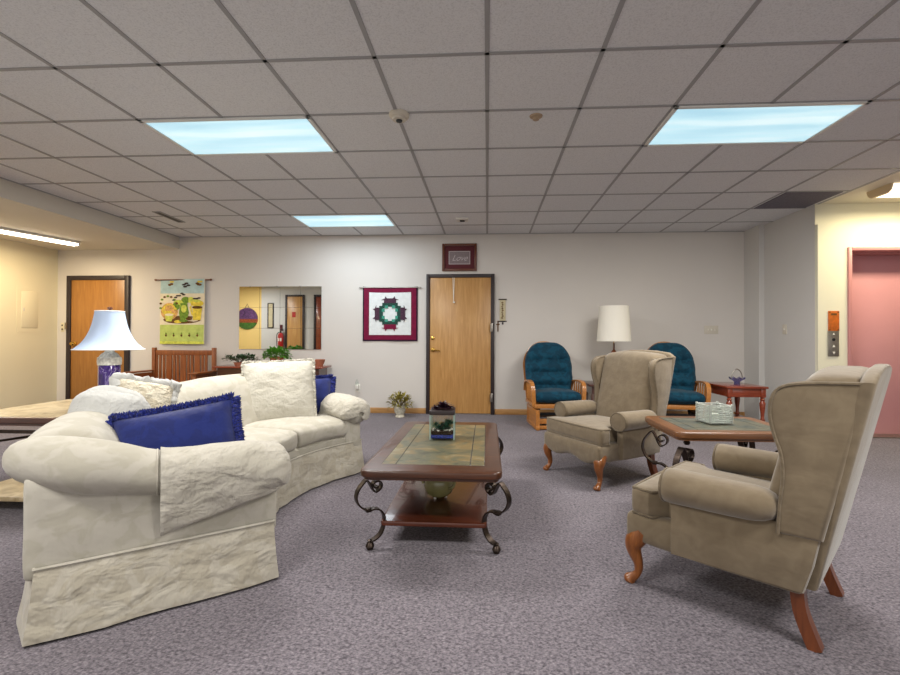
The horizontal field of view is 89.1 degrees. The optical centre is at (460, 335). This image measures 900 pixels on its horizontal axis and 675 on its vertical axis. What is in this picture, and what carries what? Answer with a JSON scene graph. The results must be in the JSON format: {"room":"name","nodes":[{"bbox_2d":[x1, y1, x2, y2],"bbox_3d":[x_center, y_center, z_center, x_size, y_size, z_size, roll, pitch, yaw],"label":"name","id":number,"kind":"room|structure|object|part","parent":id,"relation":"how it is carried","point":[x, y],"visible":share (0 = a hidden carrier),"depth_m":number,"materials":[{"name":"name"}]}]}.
{"room":"lobby lounge","nodes":[
{"label":"lobby lounge","id":0,"kind":"room"},
{"bbox_2d":[0,238,57,408],"bbox_3d":[-6.371,-0.274,4.796,0.120,2.750,4.430,0,0,3],"label":"wall","id":1,"kind":"structure","parent":0,"point":[28,361],"depth_m":6.54,"materials":[{"name":"beige paint"}]},
{"bbox_2d":[16,285,41,332],"bbox_3d":[-6.199,-0.376,6.575,0.014,0.660,0.360,0,0,3],"label":"electrical panel","id":2,"kind":"object","parent":1,"relation":"attached to","point":[29,299],"visible":1,"depth_m":6.57,"materials":[{"name":"beige metal"}]},
{"bbox_3d":[-6.200,-0.376,6.575,0.006,0.520,0.240,0,0,3],"label":"panel door","id":3,"kind":"part","parent":2,"relation":"part of","materials":[{"name":"beige metal"}]},
{"bbox_2d":[0,178,178,249],"bbox_3d":[-5.341,-1.486,4.745,1.935,0.320,4.430,0,0,3],"label":"soffit","id":4,"kind":"object","parent":1,"relation":"attached to","point":[23,208],"depth_m":5.52,"materials":[{"name":"paint"}]},
{"bbox_2d":[0,227,80,245],"bbox_3d":[-5.530,-1.286,5.771,0.110,0.068,1.260,0,0,18],"label":"strip light","id":5,"kind":"object","parent":4,"relation":"attached to","point":[3,230],"visible":1,"depth_m":5.89,"materials":[{"name":"white paint"}]},
{"bbox_2d":[57,232,743,413],"bbox_3d":[-0.997,-0.243,6.761,10.580,2.750,0.120,0,0,3],"label":"wall","id":6,"kind":"structure","parent":0,"point":[673,285],"depth_m":6.63,"materials":[{"name":"grey paint"}]},
{"bbox_2d":[65,275,130,398],"bbox_3d":[-5.512,0.101,6.913,0.990,2.035,0.105,0,0,3],"label":"door","id":7,"kind":"structure","parent":6,"relation":"in","point":[84,294],"depth_m":6.94,"materials":[{"name":"brown wood"}]},
{"bbox_2d":[154,279,211,343],"bbox_3d":[-4.167,-0.369,6.853,0.900,0.981,0.043,0,0,3],"label":"tapestry","id":8,"kind":"object","parent":6,"relation":"attached to","point":[182,301],"visible":1,"depth_m":6.84,"materials":[{"name":"multicoloured fabric"}]},
{"bbox_3d":[-4.165,-0.843,6.861,0.900,0.034,0.034,0,0,3],"label":"hanging rod","id":9,"kind":"part","parent":8,"relation":"part of","materials":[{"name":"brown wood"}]},
{"bbox_2d":[239,286,321,348],"bbox_3d":[-2.683,-0.272,6.790,1.250,0.943,0.020,0,0,3],"label":"wall mirror","id":10,"kind":"object","parent":6,"relation":"attached to","point":[289,317],"visible":1,"depth_m":6.79,"materials":[{"name":"grey mirror"}]},
{"bbox_2d":[359,286,420,340],"bbox_3d":[-1.032,-0.324,6.684,0.920,0.800,0.036,0,0,3],"label":"quilt","id":11,"kind":"object","parent":6,"relation":"attached to","point":[389,313],"visible":1,"depth_m":6.68,"materials":[{"name":"fabric"}]},
{"bbox_3d":[-1.030,-0.709,6.687,0.920,0.015,0.016,0,0,3],"label":"hanging rod","id":12,"kind":"part","parent":11,"relation":"part of","materials":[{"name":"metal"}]},
{"bbox_2d":[370,407,425,413],"bbox_3d":[-2.757,1.086,6.787,4.520,0.080,0.014,0,0,3],"label":"baseboard","id":13,"kind":"structure","parent":6,"relation":"attached to","point":[372,409],"depth_m":6.68,"materials":[{"name":"brown wood"}]},
{"bbox_2d":[442,243,476,270],"bbox_3d":[-0.015,-1.141,6.636,0.505,0.400,0.030,0,0,3],"label":"framed sign","id":14,"kind":"object","parent":6,"relation":"attached to","point":[459,256],"visible":1,"depth_m":6.63,"materials":[{"name":"red wood"}]},
{"bbox_2d":[449,251,469,263],"bbox_3d":[-0.015,-1.136,6.637,0.310,0.190,0.006,0,0,3],"label":"print","id":15,"kind":"object","parent":14,"relation":"attached to","point":[455,257],"depth_m":6.63,"materials":[{"name":"grey"}]},
{"bbox_2d":[426,274,494,414],"bbox_3d":[-0.006,0.118,6.599,0.990,2.030,0.089,0,0,3],"label":"door","id":16,"kind":"structure","parent":6,"relation":"in","point":[460,308],"depth_m":6.61,"materials":[{"name":"brown wood"}]},
{"bbox_2d":[499,299,506,324],"bbox_3d":[0.608,-0.350,6.598,0.116,0.371,0.018,0,0,3],"label":"wall plaque","id":17,"kind":"object","parent":6,"relation":"attached to","point":[502,301],"visible":1,"depth_m":6.60,"materials":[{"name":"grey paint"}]},
{"bbox_2d":[495,409,744,415],"bbox_3d":[2.234,1.100,6.496,3.490,0.080,0.014,0,0,3],"label":"baseboard","id":18,"kind":"structure","parent":6,"relation":"attached to","point":[497,411],"depth_m":6.57,"materials":[{"name":"brown wood"}]},
{"bbox_2d":[704,326,717,333],"bbox_3d":[3.531,-0.087,6.427,0.190,0.115,0.018,0,0,3],"label":"light switch","id":19,"kind":"object","parent":6,"relation":"attached to","point":[707,329],"visible":1,"depth_m":6.43,"materials":[{"name":"beige plastic"}]},
{"bbox_2d":[0,0,899,236],"bbox_3d":[1.279,-1.566,1.204,11.795,0.100,10.930,0,0,3],"label":"ceiling","id":20,"kind":"structure","parent":0,"point":[60,32],"depth_m":2.94,"materials":[{"name":"tile"}]},
{"bbox_2d":[152,211,184,222],"bbox_3d":[-3.667,-1.494,5.755,0.100,0.010,0.500,0,0,0],"label":"ceiling vent","id":21,"kind":"object","parent":20,"relation":"in","point":[160,213],"visible":1,"depth_m":5.71,"materials":[{"name":"silver metal"}]},
{"bbox_2d":[138,116,337,155],"bbox_3d":[-1.627,-1.503,3.461,1.220,0.016,0.610,0,0,3],"label":"recessed light","id":22,"kind":"object","parent":20,"relation":"in","point":[272,135],"visible":1,"depth_m":3.41,"materials":[{"name":"white paint"}]},
{"bbox_2d":[289,214,396,227],"bbox_3d":[-1.485,-1.485,5.897,1.220,0.016,0.610,0,0,3],"label":"recessed light","id":23,"kind":"object","parent":20,"relation":"in","point":[321,220],"visible":1,"depth_m":5.88,"materials":[{"name":"white paint"}]},
{"bbox_2d":[389,109,408,122],"bbox_3d":[-0.416,-1.480,3.100,0.136,0.055,0.136,0,0,3],"label":"smoke detector","id":24,"kind":"object","parent":20,"relation":"attached to","point":[397,115],"visible":1,"depth_m":3.06,"materials":[{"name":"beige plastic"}]},
{"bbox_2d":[0,0,899,236],"bbox_3d":[-0.391,-1.520,1.207,8.360,0.007,10.918,0,0,3],"label":"grid","id":25,"kind":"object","parent":20,"relation":"attached to","point":[842,43],"depth_m":3.11,"materials":[{"name":"silver metal"}]},
{"bbox_2d":[456,217,467,221],"bbox_3d":[0.022,-1.471,5.800,0.150,0.032,0.150,0,0,3],"label":"ceiling sensor","id":26,"kind":"object","parent":20,"relation":"attached to","point":[458,219],"visible":1,"depth_m":5.74,"materials":[{"name":"white plastic"}]},
{"bbox_2d":[529,113,542,120],"bbox_3d":[0.517,-1.491,3.126,0.090,0.028,0.090,0,0,3],"label":"sprinkler","id":27,"kind":"object","parent":20,"relation":"attached to","point":[535,116],"visible":1,"depth_m":3.11,"materials":[{"name":"beige plastic"}]},
{"bbox_2d":[643,101,870,146],"bbox_3d":[2.027,-1.493,3.248,1.220,0.016,0.610,0,0,3],"label":"recessed light","id":28,"kind":"object","parent":20,"relation":"in","point":[774,123],"visible":1,"depth_m":3.21,"materials":[{"name":"white paint"}]},
{"bbox_2d":[754,191,842,208],"bbox_3d":[3.661,-1.478,4.985,0.560,0.008,0.575,0,0,3],"label":"tile","id":29,"kind":"structure","parent":20,"relation":"attached to","point":[788,199],"depth_m":4.94,"materials":[{"name":"grey"}]},
{"bbox_2d":[866,183,899,198],"bbox_3d":[4.796,-1.440,4.539,1.224,0.082,0.300,0,0,3],"label":"light","id":30,"kind":"object","parent":20,"relation":"attached to","point":[890,190],"visible":1,"depth_m":4.54,"materials":[{"name":"beige"}]},
{"bbox_2d":[0,413,899,674],"bbox_3d":[0.178,1.147,1.384,14.200,0.100,11.200,0,0,3],"label":"floor","id":31,"kind":"structure","parent":0,"point":[556,598],"depth_m":1.90,"materials":[{"name":"carpet"}]},
{"bbox_2d":[0,399,74,501],"bbox_3d":[-2.679,0.802,3.226,1.020,0.596,0.860,0,0,3],"label":"table","id":32,"kind":"object","parent":31,"relation":"on","point":[38,414],"visible":0.21,"depth_m":2.95,"materials":[{"name":"brown wood"}]},
{"bbox_2d":[0,478,23,501],"bbox_3d":[-2.679,1.016,3.224,0.940,0.030,0.800,0,0,3],"label":"shelf","id":33,"kind":"object","parent":32,"relation":"attached to","point":[11,490],"depth_m":2.93,"materials":[{"name":"beige wood"}]},
{"bbox_2d":[71,307,144,385],"bbox_3d":[-2.361,0.151,3.072,0.402,0.697,0.402,0,0,3],"label":"table lamp","id":34,"kind":"object","parent":32,"relation":"on","point":[109,331],"visible":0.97,"depth_m":3.01,"materials":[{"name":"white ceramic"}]},
{"bbox_3d":[-2.360,0.090,3.072,0.402,0.007,0.402,0,0,3],"label":"shade trim","id":35,"kind":"part","parent":34,"relation":"part of","materials":[{"name":"white fabric"}]},
{"bbox_3d":[-2.360,-0.037,3.073,0.393,0.257,0.393,0,0,3],"label":"lamp shade","id":36,"kind":"part","parent":34,"relation":"part of","materials":[{"name":"white fabric"}]},
{"bbox_3d":[-2.360,-0.165,3.074,0.168,0.007,0.168,0,0,3],"label":"shade trim","id":37,"kind":"part","parent":34,"relation":"part of","materials":[{"name":"white fabric"}]},
{"bbox_2d":[121,347,216,381],"bbox_3d":[-4.074,0.645,6.431,1.140,0.950,0.595,0,0,3],"label":"wooden bench","id":38,"kind":"object","parent":31,"relation":"on","point":[197,356],"visible":0.41,"depth_m":6.70,"materials":[{"name":"brown wood"}]},
{"bbox_3d":[-4.583,0.507,6.449,0.120,0.022,0.570,0,0,3],"label":"armrest","id":39,"kind":"part","parent":38,"relation":"part of","materials":[{"name":"brown wood"}]},
{"bbox_3d":[-4.512,0.645,6.730,0.050,0.950,0.050,0,0,3],"label":"post","id":40,"kind":"part","parent":38,"relation":"part of","materials":[{"name":"brown wood"}]},
{"bbox_3d":[-3.565,0.510,6.390,0.120,0.022,0.570,0,0,3],"label":"armrest","id":41,"kind":"part","parent":38,"relation":"part of","materials":[{"name":"brown wood"}]},
{"bbox_3d":[-3.604,0.648,6.677,0.050,0.950,0.050,0,0,3],"label":"post","id":42,"kind":"part","parent":38,"relation":"part of","materials":[{"name":"brown wood"}]},
{"bbox_2d":[2,373,363,646],"bbox_3d":[-1.393,0.685,2.944,1.302,0.812,2.720,0,0,3],"label":"curved sofa","id":43,"kind":"object","parent":31,"relation":"on","point":[96,556],"visible":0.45,"depth_m":1.77,"materials":[{"name":"white fabric"}]},
{"bbox_2d":[69,386,150,415],"bbox_3d":[-1.707,0.416,2.213,0.339,0.344,0.258,0,0,-26],"label":"throw pillow","id":44,"kind":"object","parent":43,"relation":"on","point":[106,400],"visible":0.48,"depth_m":2.17,"materials":[{"name":"white fabric"}]},
{"bbox_2d":[109,372,181,408],"bbox_3d":[-1.755,0.370,2.523,0.394,0.342,0.164,1,-1,-42],"label":"throw pillow","id":45,"kind":"object","parent":43,"relation":"on","point":[158,392],"visible":0.44,"depth_m":2.53,"materials":[{"name":"beige fabric"}]},
{"bbox_3d":[-1.233,0.694,1.911,0.861,0.387,0.167,0,0,-34],"label":"arm panel","id":46,"kind":"part","parent":43,"relation":"part of","materials":[{"name":"white fabric"}]},
{"bbox_3d":[-1.659,0.547,2.983,0.766,0.538,2.581,0,0,4],"label":"backrest","id":47,"kind":"part","parent":43,"relation":"part of","materials":[{"name":"beige fabric"}]},
{"bbox_2d":[106,391,245,450],"bbox_3d":[-1.320,0.498,2.146,0.618,0.446,0.188,0,0,-28],"label":"throw pillow","id":48,"kind":"object","parent":43,"relation":"on","point":[214,419],"visible":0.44,"depth_m":2.13,"materials":[{"name":"blue fabric"}]},
{"bbox_2d":[160,440,291,535],"bbox_3d":[-1.020,0.627,2.015,0.512,0.335,0.273,0,0,-33],"label":"cover","id":49,"kind":"object","parent":43,"relation":"on","point":[199,482],"visible":1,"depth_m":1.90,"materials":[{"name":"beige fabric"}]},
{"bbox_2d":[242,427,297,451],"bbox_3d":[-1.445,0.724,2.961,0.599,0.190,0.736,0,0,3],"label":"seat cushion","id":50,"kind":"object","parent":43,"relation":"on","point":[287,437],"depth_m":3.06,"materials":[{"name":"white fabric"}]},
{"bbox_2d":[241,358,316,420],"bbox_3d":[-1.443,0.448,3.637,0.587,0.537,0.214,0,0,-16],"label":"throw pillow","id":51,"kind":"object","parent":43,"relation":"on","point":[278,388],"visible":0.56,"depth_m":3.59,"materials":[{"name":"white fabric"}]},
{"bbox_2d":[244,414,347,447],"bbox_3d":[-1.263,0.729,3.571,0.598,0.190,0.727,0,0,30],"label":"seat cushion","id":52,"kind":"object","parent":43,"relation":"on","point":[321,430],"depth_m":3.43,"materials":[{"name":"white fabric"}]},
{"bbox_2d":[315,374,336,413],"bbox_3d":[-1.335,0.516,3.841,0.584,0.388,0.166,0,0,-24],"label":"throw pillow","id":53,"kind":"object","parent":43,"relation":"on","point":[325,384],"visible":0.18,"depth_m":3.89,"materials":[{"name":"blue fabric"}]},
{"bbox_3d":[-1.183,0.709,3.940,0.861,0.387,0.167,0,-1,40],"label":"arm panel","id":54,"kind":"part","parent":43,"relation":"part of","materials":[{"name":"beige fabric"}]},
{"bbox_2d":[321,393,369,419],"bbox_3d":[-0.933,0.588,3.771,0.381,0.211,0.276,0,-1,40],"label":"sofa arm","id":55,"kind":"object","parent":43,"relation":"on","point":[342,406],"visible":0.94,"depth_m":3.67,"materials":[{"name":"beige fabric"}]},
{"bbox_2d":[212,365,330,375],"bbox_3d":[-2.677,0.775,6.521,1.560,0.700,0.400,0,0,3],"label":"console table","id":56,"kind":"object","parent":31,"relation":"on","point":[221,369],"visible":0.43,"depth_m":6.39,"materials":[{"name":"red wood"}]},
{"bbox_2d":[222,353,261,365],"bbox_3d":[-3.095,0.327,6.468,0.607,0.191,0.318,0,0,3],"label":"trailing plant","id":57,"kind":"object","parent":56,"relation":"on","point":[244,357],"visible":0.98,"depth_m":6.42,"materials":[{"name":"green plant"}]},
{"bbox_2d":[262,345,292,360],"bbox_3d":[-2.594,0.276,6.464,0.448,0.297,0.372,0,0,3],"label":"potted plant","id":58,"kind":"object","parent":56,"relation":"on","point":[274,350],"visible":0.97,"depth_m":6.40,"materials":[{"name":"green plant"}]},
{"bbox_3d":[-2.599,0.359,6.460,0.190,0.130,0.190,0,0,3],"label":"pot","id":59,"kind":"part","parent":58,"relation":"part of","materials":[{"name":"ceramic"}]},
{"bbox_2d":[315,359,324,365],"bbox_3d":[-1.990,0.379,6.424,0.170,0.095,0.170,0,0,3],"label":"dish","id":60,"kind":"object","parent":56,"relation":"on","point":[319,362],"visible":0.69,"depth_m":6.37,"materials":[{"name":"ceramic"}]},
{"bbox_2d":[386,390,414,417],"bbox_3d":[-0.840,0.944,6.384,0.412,0.370,0.365,0,0,3],"label":"potted plant","id":61,"kind":"object","parent":31,"relation":"on","point":[399,410],"visible":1,"depth_m":6.33,"materials":[{"name":"green plant"}]},
{"bbox_3d":[-0.847,1.054,6.383,0.176,0.150,0.176,0,0,3],"label":"pot","id":62,"kind":"part","parent":61,"relation":"part of","materials":[{"name":"beige ceramic"}]},
{"bbox_2d":[354,421,511,553],"bbox_3d":[-0.110,0.883,2.870,0.799,0.447,1.340,0,0,3],"label":"coffee table","id":63,"kind":"object","parent":31,"relation":"on","point":[472,460],"visible":1,"depth_m":2.48,"materials":[{"name":"brown wood"}]},
{"bbox_3d":[-0.465,0.903,2.355,0.163,0.396,0.046,0,0,-34],"label":"leg","id":64,"kind":"part","parent":63,"relation":"part of","materials":[{"name":"metal"}]},
{"bbox_2d":[381,481,486,527],"bbox_3d":[-0.111,0.979,2.869,0.555,0.025,1.030,0,0,3],"label":"shelf","id":65,"kind":"object","parent":63,"relation":"attached to","point":[466,505],"depth_m":2.56,"materials":[{"name":"brown wood"}]},
{"bbox_2d":[422,481,455,498],"bbox_3d":[-0.126,0.872,2.736,0.205,0.185,0.180,0,0,3],"label":"ceramic pot","id":66,"kind":"object","parent":63,"relation":"on","point":[436,489],"visible":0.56,"depth_m":2.66,"materials":[{"name":"green ceramic"}]},
{"bbox_3d":[-0.129,0.858,2.678,0.205,0.086,0.041,0,0,3],"label":"handle","id":67,"kind":"part","parent":66,"relation":"part of","materials":[{"name":"green ceramic"}]},
{"bbox_2d":[429,400,455,439],"bbox_3d":[-0.112,0.534,2.958,0.191,0.243,0.187,0,0,1],"label":"terrarium","id":68,"kind":"object","parent":63,"relation":"on","point":[445,430],"visible":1,"depth_m":2.89,"materials":[{"name":"clear glass"}]},
{"bbox_3d":[-0.114,0.486,2.953,0.159,0.028,0.159,0,0,1],"label":"lid","id":69,"kind":"part","parent":68,"relation":"part of","materials":[{"name":"grey paint"}]},
{"bbox_3d":[0.182,0.905,2.317,0.163,0.396,0.046,0,-1,40],"label":"leg","id":70,"kind":"part","parent":63,"relation":"part of","materials":[{"name":"metal"}]},
{"bbox_3d":[0.244,0.913,3.384,0.163,0.396,0.046,0,0,-34],"label":"leg","id":71,"kind":"part","parent":63,"relation":"part of","materials":[{"name":"metal"}]},
{"bbox_2d":[523,341,585,430],"bbox_3d":[1.161,0.601,5.878,0.679,1.063,0.871,0,0,-3],"label":"glider chair","id":72,"kind":"object","parent":31,"relation":"on","point":[547,366],"visible":0.87,"depth_m":5.89,"materials":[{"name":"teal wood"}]},
{"bbox_3d":[0.862,0.700,5.743,0.069,0.302,0.577,0,0,-3],"label":"armrest","id":73,"kind":"part","parent":72,"relation":"part of","materials":[{"name":"brown wood"}]},
{"bbox_3d":[1.147,0.470,6.190,0.600,0.798,0.248,0,0,-3],"label":"frame","id":74,"kind":"part","parent":72,"relation":"part of","materials":[{"name":"brown wood"}]},
{"bbox_3d":[1.166,0.846,5.756,0.585,0.050,0.600,0,0,-3],"label":"seat frame","id":75,"kind":"part","parent":72,"relation":"part of","materials":[{"name":"brown wood"}]},
{"bbox_2d":[525,342,572,388],"bbox_3d":[1.156,0.433,6.004,0.620,0.700,0.325,0,0,-3],"label":"cushion","id":76,"kind":"object","parent":72,"relation":"on","point":[548,364],"depth_m":5.94,"materials":[{"name":"teal fabric"}]},
{"bbox_2d":[535,388,580,402],"bbox_3d":[1.167,0.746,5.737,0.560,0.180,0.590,0,0,-3],"label":"seat cushion","id":77,"kind":"object","parent":72,"relation":"on","point":[542,395],"depth_m":5.47,"materials":[{"name":"teal fabric"}]},
{"bbox_3d":[1.472,0.702,5.771,0.069,0.302,0.577,0,0,-3],"label":"armrest","id":78,"kind":"part","parent":72,"relation":"part of","materials":[{"name":"brown wood"}]},
{"bbox_2d":[584,381,593,400],"bbox_3d":[1.992,0.875,6.018,0.700,0.520,0.540,0,0,3],"label":"side table","id":79,"kind":"object","parent":31,"relation":"on","point":[589,384],"visible":0.11,"depth_m":5.89,"materials":[{"name":"brown wood"}]},
{"bbox_2d":[597,305,630,352],"bbox_3d":[2.012,0.113,5.992,0.434,1.005,0.434,0,0,3],"label":"table lamp","id":80,"kind":"object","parent":79,"relation":"on","point":[613,320],"visible":0.69,"depth_m":5.82,"materials":[{"name":"white fabric"}]},
{"bbox_2d":[543,350,675,490],"bbox_3d":[1.208,0.621,3.736,0.863,1.008,0.802,0,0,-28],"label":"chair","id":81,"kind":"object","parent":31,"relation":"on","point":[630,386],"visible":0.98,"depth_m":3.60,"materials":[{"name":"beige fabric"}]},
{"bbox_3d":[0.747,0.986,3.816,0.111,0.269,0.093,0,0,11],"label":"leg","id":82,"kind":"part","parent":81,"relation":"part of","materials":[{"name":"brown wood"}]},
{"bbox_2d":[547,415,616,444],"bbox_3d":[1.099,0.744,3.679,0.556,0.165,0.635,0,0,-28],"label":"seat cushion","id":83,"kind":"object","parent":81,"relation":"on","point":[563,429],"depth_m":3.52,"materials":[{"name":"beige fabric"}]},
{"bbox_3d":[1.125,0.873,3.692,0.661,0.153,0.634,0,0,-28],"label":"seat","id":84,"kind":"part","parent":81,"relation":"part of","materials":[{"name":"beige fabric"}]},
{"bbox_3d":[1.013,0.983,3.308,0.093,0.269,0.111,0,0,24],"label":"leg","id":85,"kind":"part","parent":81,"relation":"part of","materials":[{"name":"brown wood"}]},
{"bbox_3d":[1.417,0.462,3.847,0.322,0.663,0.572,0,0,-28],"label":"backrest","id":86,"kind":"part","parent":81,"relation":"part of","materials":[{"name":"beige fabric"}]},
{"bbox_3d":[1.380,0.793,3.489,0.496,0.235,0.063,0,0,-32],"label":"arm panel","id":87,"kind":"part","parent":81,"relation":"part of","materials":[{"name":"beige fabric"}]},
{"bbox_3d":[1.525,1.000,3.621,0.095,0.249,0.049,0,0,-28],"label":"leg","id":88,"kind":"part","parent":81,"relation":"part of","materials":[{"name":"brown wood"}]},
{"bbox_2d":[647,342,710,415],"bbox_3d":[2.692,0.605,5.818,0.679,1.063,0.871,0,0,11],"label":"glider chair","id":89,"kind":"object","parent":31,"relation":"on","point":[683,395],"visible":0.53,"depth_m":5.79,"materials":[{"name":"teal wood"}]},
{"bbox_2d":[648,343,695,390],"bbox_3d":[2.717,0.437,5.942,0.620,0.700,0.325,0,0,11],"label":"cushion","id":90,"kind":"object","parent":89,"relation":"on","point":[684,376],"depth_m":5.85,"materials":[{"name":"teal fabric"}]},
{"bbox_3d":[2.668,0.850,5.698,0.585,0.050,0.600,0,0,11],"label":"seat frame","id":91,"kind":"part","parent":89,"relation":"part of","materials":[{"name":"brown wood"}]},
{"bbox_2d":[668,389,704,403],"bbox_3d":[2.664,0.750,5.679,0.560,0.180,0.590,0,0,11],"label":"seat cushion","id":92,"kind":"object","parent":89,"relation":"on","point":[677,396],"depth_m":5.41,"materials":[{"name":"teal fabric"}]},
{"bbox_3d":[2.968,0.705,5.640,0.069,0.302,0.577,0,0,11],"label":"armrest","id":93,"kind":"part","parent":89,"relation":"part of","materials":[{"name":"brown wood"}]},
{"bbox_2d":[641,416,777,467],"bbox_3d":[1.562,0.822,2.778,0.738,0.577,0.568,0,0,3],"label":"end table","id":94,"kind":"object","parent":31,"relation":"on","point":[743,430],"visible":0.34,"depth_m":2.63,"materials":[{"name":"brown wood"}]},
{"bbox_3d":[1.291,0.849,3.008,0.187,0.526,0.046,0,-1,40],"label":"leg","id":95,"kind":"part","parent":94,"relation":"part of","materials":[{"name":"metal"}]},
{"bbox_3d":[1.266,0.846,2.580,0.187,0.526,0.046,0,0,-34],"label":"leg","id":96,"kind":"part","parent":94,"relation":"part of","materials":[{"name":"metal"}]},
{"bbox_2d":[696,401,732,423],"bbox_3d":[1.560,0.471,2.811,0.148,0.115,0.148,0,0,-5],"label":"box","id":97,"kind":"object","parent":94,"relation":"on","point":[712,412],"visible":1,"depth_m":2.77,"materials":[{"name":"white"}]},
{"bbox_3d":[1.858,0.850,2.975,0.187,0.526,0.046,0,0,-34],"label":"leg","id":98,"kind":"part","parent":94,"relation":"part of","materials":[{"name":"metal"}]},
{"bbox_2d":[704,382,768,420],"bbox_3d":[3.306,0.860,5.531,0.460,0.552,0.620,0,0,3],"label":"side table","id":99,"kind":"object","parent":31,"relation":"on","point":[736,390],"visible":0.56,"depth_m":5.26,"materials":[{"name":"red wood"}]},
{"bbox_3d":[3.105,0.869,5.277,0.064,0.529,0.062,0,0,3],"label":"leg","id":100,"kind":"part","parent":99,"relation":"part of","materials":[{"name":"red wood"}]},
{"bbox_2d":[724,414,745,416],"bbox_3d":[3.305,0.996,5.530,0.380,0.020,0.540,0,0,3],"label":"shelf","id":101,"kind":"object","parent":99,"relation":"attached to","point":[734,415],"depth_m":5.67,"materials":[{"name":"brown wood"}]},
{"bbox_3d":[3.506,0.874,5.784,0.064,0.529,0.062,0,0,3],"label":"leg","id":102,"kind":"part","parent":99,"relation":"part of","materials":[{"name":"red wood"}]},
{"bbox_3d":[3.475,0.870,5.255,0.064,0.529,0.062,0,0,3],"label":"leg","id":103,"kind":"part","parent":99,"relation":"part of","materials":[{"name":"red wood"}]},
{"bbox_2d":[624,364,891,652],"bbox_3d":[1.254,0.608,1.966,0.802,1.008,0.863,1,-1,-44],"label":"chair","id":104,"kind":"object","parent":31,"relation":"on","point":[779,519],"visible":1,"depth_m":1.63,"materials":[{"name":"beige fabric"}]},
{"bbox_3d":[0.790,0.973,2.033,0.111,0.269,0.093,0,0,8],"label":"leg","id":105,"kind":"part","parent":104,"relation":"part of","materials":[{"name":"brown wood"}]},
{"bbox_2d":[632,462,770,516],"bbox_3d":[1.169,0.732,2.054,0.635,0.165,0.556,1,-1,-44],"label":"seat cushion","id":106,"kind":"object","parent":104,"relation":"on","point":[646,501],"depth_m":2.07,"materials":[{"name":"beige fabric"}]},
{"bbox_3d":[1.189,0.861,2.031,0.634,0.153,0.661,1,-1,-44],"label":"seat","id":107,"kind":"part","parent":104,"relation":"part of","materials":[{"name":"beige fabric"}]},
{"bbox_3d":[1.064,0.779,1.731,0.496,0.235,0.063,0,-1,42],"label":"arm panel","id":108,"kind":"part","parent":104,"relation":"part of","materials":[{"name":"beige fabric"}]},
{"bbox_3d":[1.496,0.784,2.143,0.063,0.235,0.496,1,-1,-39],"label":"arm panel","id":109,"kind":"part","parent":104,"relation":"part of","materials":[{"name":"beige fabric"}]},
{"bbox_3d":[1.232,0.985,1.627,0.049,0.249,0.095,1,-1,-44],"label":"leg","id":110,"kind":"part","parent":104,"relation":"part of","materials":[{"name":"brown wood"}]},
{"bbox_3d":[1.417,0.447,1.797,0.572,0.663,0.322,1,-1,-44],"label":"backrest","id":111,"kind":"part","parent":104,"relation":"part of","materials":[{"name":"beige fabric"}]},
{"bbox_3d":[1.590,0.989,1.968,0.049,0.249,0.095,1,-1,-44],"label":"leg","id":112,"kind":"part","parent":104,"relation":"part of","materials":[{"name":"brown wood"}]},
{"bbox_2d":[764,204,814,422],"bbox_3d":[4.088,-0.210,5.761,0.150,2.700,1.285,0,0,3],"label":"wall","id":113,"kind":"structure","parent":0,"point":[789,240],"depth_m":5.54,"materials":[{"name":"grey paint"}]},
{"bbox_2d":[744,225,764,419],"bbox_3d":[4.005,-0.164,6.234,0.070,2.615,0.350,0,0,3],"label":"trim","id":114,"kind":"structure","parent":113,"relation":"attached to","point":[753,237],"depth_m":6.18,"materials":[{"name":"grey paint"}]},
{"bbox_2d":[782,324,786,333],"bbox_3d":[3.997,-0.081,5.638,0.018,0.120,0.075,0,0,3],"label":"light switch","id":115,"kind":"object","parent":113,"relation":"attached to","point":[784,327],"visible":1,"depth_m":5.63,"materials":[{"name":"beige plastic"}]},
{"bbox_2d":[815,203,899,371],"bbox_3d":[5.591,-0.205,5.065,3.228,2.690,0.160,0,0,3],"label":"wall","id":116,"kind":"structure","parent":0,"point":[838,227],"depth_m":5.07,"materials":[{"name":"beige paint"}]},
{"bbox_2d":[828,331,838,355],"bbox_3d":[4.131,0.085,5.059,0.115,0.280,0.018,0,0,3],"label":"panel","id":117,"kind":"object","parent":116,"relation":"attached to","point":[833,336],"visible":1,"depth_m":5.06,"materials":[{"name":"metal"}]},
{"bbox_2d":[828,311,838,330],"bbox_3d":[4.138,-0.165,5.063,0.115,0.225,0.012,0,0,3],"label":"sign plate","id":118,"kind":"object","parent":116,"relation":"attached to","point":[833,316],"visible":1,"depth_m":5.06,"materials":[{"name":"orange plastic"}]},
{"bbox_2d":[847,246,899,438],"bbox_3d":[4.980,0.079,5.156,1.372,2.120,0.315,0,0,3],"label":"door","id":119,"kind":"structure","parent":116,"relation":"in","point":[873,273],"depth_m":5.27,"materials":[{"name":"pink metal"}]},
{"bbox_3d":[4.976,0.079,5.149,1.365,2.120,0.300,0,0,3],"label":"frame","id":120,"kind":"part","parent":119,"relation":"part of","materials":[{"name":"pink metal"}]},
{"bbox_3d":[4.975,1.133,5.181,1.275,0.012,0.250,0,0,3],"label":"sill","id":121,"kind":"part","parent":119,"relation":"part of","materials":[{"name":"metal"}]}
]}

